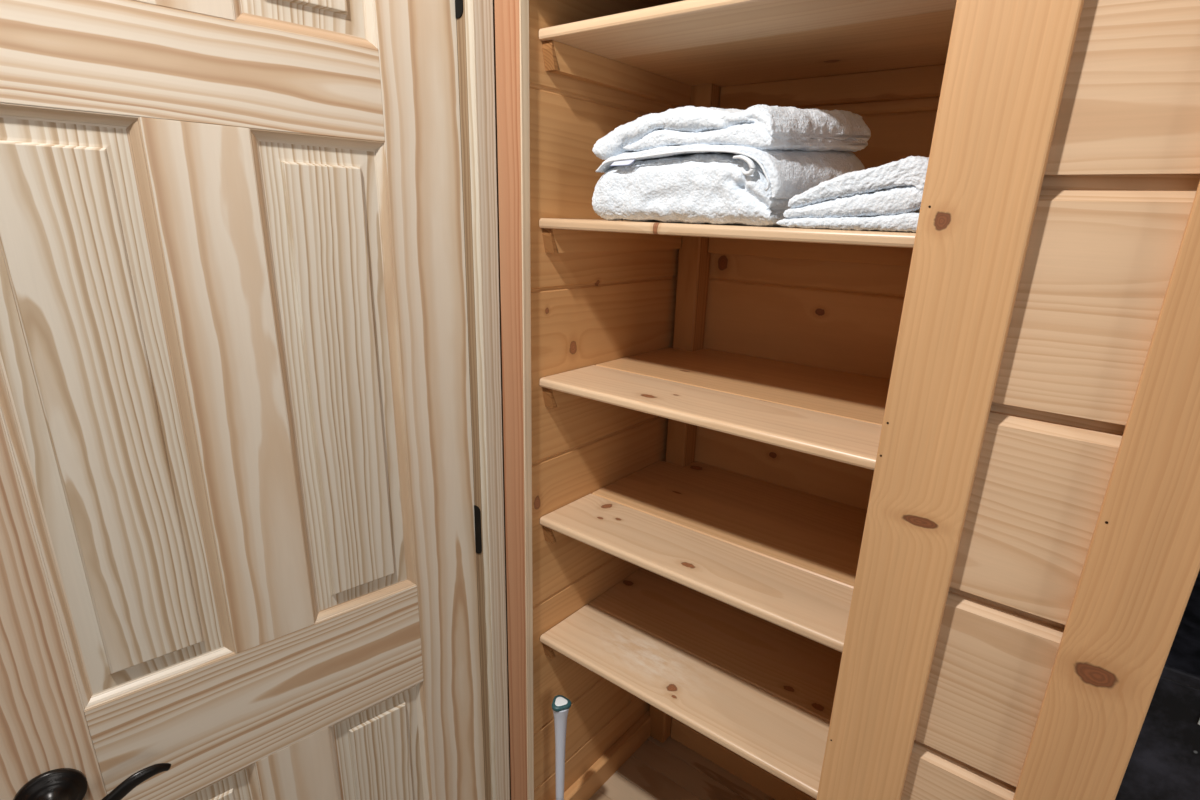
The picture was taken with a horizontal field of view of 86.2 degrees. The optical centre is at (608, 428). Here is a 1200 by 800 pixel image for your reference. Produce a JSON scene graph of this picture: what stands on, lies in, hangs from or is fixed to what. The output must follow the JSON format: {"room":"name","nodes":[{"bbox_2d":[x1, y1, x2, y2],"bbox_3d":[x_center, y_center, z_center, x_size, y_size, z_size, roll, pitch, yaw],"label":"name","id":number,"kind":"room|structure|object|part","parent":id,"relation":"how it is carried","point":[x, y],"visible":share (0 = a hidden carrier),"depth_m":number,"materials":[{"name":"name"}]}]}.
{"room":"linen closet","nodes":[
{"label":"linen closet","id":0,"kind":"room"},
{"bbox_2d":[529,0,683,799],"bbox_3d":[0.011,-0.160,1.215,0.020,2.183,0.479,16,23,35],"label":"wall","id":1,"kind":"structure","parent":0,"point":[588,308],"depth_m":1.17,"materials":[{"name":"brown wood"}]},
{"bbox_2d":[455,0,509,799],"bbox_3d":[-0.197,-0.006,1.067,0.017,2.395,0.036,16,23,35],"label":"trim","id":2,"kind":"structure","parent":1,"relation":"attached to","point":[478,13],"depth_m":1.02,"materials":[{"name":"brown wood"}]},
{"bbox_2d":[519,0,533,799],"bbox_3d":[-0.133,0.001,1.052,0.003,2.395,0.016,16,23,35],"label":"trim","id":3,"kind":"structure","parent":1,"relation":"attached to","point":[523,4],"depth_m":1.01,"materials":[{"name":"brown wood"}]},
{"bbox_2d":[564,709,650,799],"bbox_3d":[-0.012,0.805,1.515,0.019,0.062,0.456,16,23,35],"label":"baseboard","id":4,"kind":"structure","parent":1,"relation":"attached to","point":[587,785],"depth_m":1.52,"materials":[{"name":"brown wood"}]},
{"bbox_2d":[589,735,774,799],"bbox_3d":[0.208,0.905,1.368,0.579,0.020,0.466,16,23,35],"label":"floor","id":5,"kind":"structure","parent":0,"point":[668,770],"depth_m":1.53,"materials":[{"name":"brown wood"}]},
{"bbox_2d":[552,695,570,799],"bbox_3d":[-0.098,0.706,1.287,0.056,0.388,0.056,16,23,35],"label":"handle","id":6,"kind":"object","parent":5,"relation":"on","point":[561,705],"visible":1,"depth_m":1.24,"materials":[{"name":"white plastic"}]},
{"bbox_2d":[694,97,939,509],"bbox_3d":[0.412,-0.140,1.196,0.648,2.183,0.020,16,23,35],"label":"wall","id":7,"kind":"structure","parent":0,"point":[839,316],"depth_m":1.20,"materials":[{"name":"brown wood"}]},
{"bbox_2d":[649,84,720,742],"bbox_3d":[0.168,-0.209,1.330,0.048,2.113,0.049,16,23,35],"label":"trim","id":8,"kind":"structure","parent":7,"relation":"attached to","point":[694,257],"depth_m":1.30,"materials":[{"name":"brown wood"}]},
{"bbox_2d":[540,568,841,798],"bbox_3d":[0.229,0.434,1.219,0.578,0.057,0.433,16,23,35],"label":"shelf","id":9,"kind":"object","parent":7,"relation":"attached to","point":[762,690],"visible":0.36,"depth_m":1.15,"materials":[{"name":"brown wood"}]},
{"bbox_2d":[540,460,866,651],"bbox_3d":[0.237,0.199,1.141,0.578,0.057,0.433,16,23,35],"label":"shelf","id":10,"kind":"object","parent":7,"relation":"attached to","point":[787,558],"visible":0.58,"depth_m":1.09,"materials":[{"name":"brown wood"}]},
{"bbox_2d":[539,347,889,469],"bbox_3d":[0.245,-0.042,1.060,0.578,0.057,0.433,16,23,35],"label":"shelf","id":11,"kind":"object","parent":7,"relation":"attached to","point":[835,415],"visible":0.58,"depth_m":1.00,"materials":[{"name":"brown wood"}]},
{"bbox_2d":[539,218,915,266],"bbox_3d":[0.253,-0.280,0.981,0.578,0.057,0.433,16,23,35],"label":"shelf","id":12,"kind":"object","parent":7,"relation":"attached to","point":[889,248],"visible":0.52,"depth_m":1.01,"materials":[{"name":"brown wood"}]},
{"bbox_2d":[592,104,870,226],"bbox_3d":[0.169,-0.369,0.900,0.314,0.158,0.259,16,23,35],"label":"bath towel","id":13,"kind":"object","parent":12,"relation":"on","point":[687,164],"visible":0.97,"depth_m":0.81,"materials":[{"name":"fabric"}]},
{"bbox_2d":[776,156,928,232],"bbox_3d":[0.304,-0.268,0.738,0.176,0.076,0.126,16,23,35],"label":"hand towel","id":14,"kind":"object","parent":12,"relation":"on","point":[886,197],"visible":0.77,"depth_m":0.69,"materials":[{"name":"fabric"}]},
{"bbox_2d":[671,718,815,799],"bbox_3d":[0.368,0.823,1.500,0.518,0.062,0.016,16,23,35],"label":"baseboard","id":15,"kind":"structure","parent":7,"relation":"attached to","point":[759,778],"depth_m":1.54,"materials":[{"name":"brown wood"}]},
{"bbox_2d":[539,0,956,109],"bbox_3d":[0.261,-0.520,0.901,0.578,0.057,0.433,16,23,35],"label":"shelf","id":16,"kind":"object","parent":7,"relation":"attached to","point":[783,53],"visible":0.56,"depth_m":0.91,"materials":[{"name":"brown wood"}]},
{"bbox_2d":[493,0,1199,799],"bbox_3d":[0.113,0.099,0.890,1.023,2.513,0.056,16,23,35],"label":"wall","id":17,"kind":"structure","parent":0,"point":[1121,179],"depth_m":0.59,"materials":[{"name":"brown wood"}]},
{"bbox_2d":[0,0,484,799],"bbox_3d":[-0.471,0.211,0.890,0.672,2.062,0.097,-15,25,-41],"label":"door","id":18,"kind":"structure","parent":17,"relation":"in","point":[238,561],"depth_m":0.81,"materials":[{"name":"brown wood"}]},
{"bbox_3d":[-0.667,0.457,0.769,0.070,0.070,0.051,-15,25,-41],"label":"handle","id":19,"kind":"part","parent":18,"relation":"part of","materials":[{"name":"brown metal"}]},
{"bbox_3d":[-0.582,0.005,0.745,0.146,0.660,0.020,-15,25,-41],"label":"panel","id":20,"kind":"part","parent":18,"relation":"part of","materials":[{"name":"brown wood"}]},
{"bbox_3d":[-0.578,0.006,0.741,0.170,0.684,0.013,-15,25,-41],"label":"panel moulding","id":21,"kind":"part","parent":18,"relation":"part of","materials":[{"name":"brown wood"}]},
{"bbox_3d":[-0.607,0.451,0.786,0.122,0.040,0.022,-12,23,-36],"label":"lever","id":22,"kind":"part","parent":18,"relation":"part of","materials":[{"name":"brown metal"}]},
{"bbox_3d":[-0.472,-0.398,0.711,0.441,0.109,0.035,-15,25,-41],"label":"frieze rail","id":23,"kind":"part","parent":18,"relation":"part of","materials":[{"name":"brown wood"}]},
{"bbox_3d":[-0.607,0.749,0.993,0.146,0.476,0.020,-15,25,-41],"label":"panel","id":24,"kind":"part","parent":18,"relation":"part of","materials":[{"name":"brown wood"}]},
{"bbox_3d":[-0.603,0.750,0.988,0.170,0.500,0.013,-15,25,-41],"label":"panel moulding","id":25,"kind":"part","parent":18,"relation":"part of","materials":[{"name":"brown wood"}]},
{"bbox_3d":[-0.499,0.393,0.975,0.441,0.193,0.035,-15,25,-41],"label":"lock rail","id":26,"kind":"part","parent":18,"relation":"part of","materials":[{"name":"brown wood"}]},
{"bbox_3d":[-0.363,-0.584,0.745,0.144,0.206,0.020,-15,25,-41],"label":"panel","id":27,"kind":"part","parent":18,"relation":"part of","materials":[{"name":"brown wood"}]},
{"bbox_3d":[-0.359,-0.583,0.740,0.168,0.230,0.013,-15,25,-41],"label":"panel moulding","id":28,"kind":"part","parent":18,"relation":"part of","materials":[{"name":"brown wood"}]},
{"bbox_3d":[-0.381,-0.048,0.923,0.144,0.660,0.020,-15,25,-41],"label":"panel","id":29,"kind":"part","parent":18,"relation":"part of","materials":[{"name":"brown wood"}]},
{"bbox_3d":[-0.377,-0.046,0.919,0.168,0.684,0.013,-15,25,-41],"label":"panel moulding","id":30,"kind":"part","parent":18,"relation":"part of","materials":[{"name":"brown wood"}]},
{"bbox_3d":[-0.406,0.696,1.171,0.144,0.476,0.020,-15,25,-41],"label":"panel","id":31,"kind":"part","parent":18,"relation":"part of","materials":[{"name":"brown wood"}]},
{"bbox_3d":[-0.402,0.698,1.166,0.168,0.500,0.013,-15,25,-41],"label":"panel moulding","id":32,"kind":"part","parent":18,"relation":"part of","materials":[{"name":"brown wood"}]},
{"bbox_2d":[494,0,527,799],"bbox_3d":[-0.154,-0.005,1.068,0.049,2.395,0.016,16,23,35],"label":"trim","id":33,"kind":"structure","parent":17,"relation":"attached to","point":[507,33],"depth_m":1.02,"materials":[{"name":"brown wood"}]},
{"bbox_2d":[1013,181,1199,799],"bbox_3d":[0.480,0.173,0.599,0.076,2.395,0.016,16,23,35],"label":"trim","id":34,"kind":"structure","parent":17,"relation":"attached to","point":[1141,567],"depth_m":0.58,"materials":[{"name":"brown wood"}]},
{"bbox_3d":[-0.254,1.342,0.885,3.800,0.050,3.400,16,23,35],"label":"floor","id":35,"kind":"structure","parent":0,"visible":0},
{"bbox_2d":[1115,570,1199,799],"bbox_3d":[0.953,0.780,0.852,0.620,1.114,0.516,16,23,35],"label":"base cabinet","id":36,"kind":"object","parent":35,"relation":"on","point":[1164,763],"visible":0.23,"depth_m":0.68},
{"bbox_3d":[0.473,-0.026,0.861,0.017,2.182,0.459,16,23,35],"label":"wall","id":37,"kind":"structure","parent":0,"visible":0},
{"bbox_2d":[816,0,1083,799],"bbox_3d":[0.331,0.131,0.709,0.095,2.395,0.016,16,23,35],"label":"trim","id":38,"kind":"structure","parent":37,"relation":"attached to","point":[1007,64],"depth_m":0.64,"materials":[{"name":"brown wood"}]}
]}

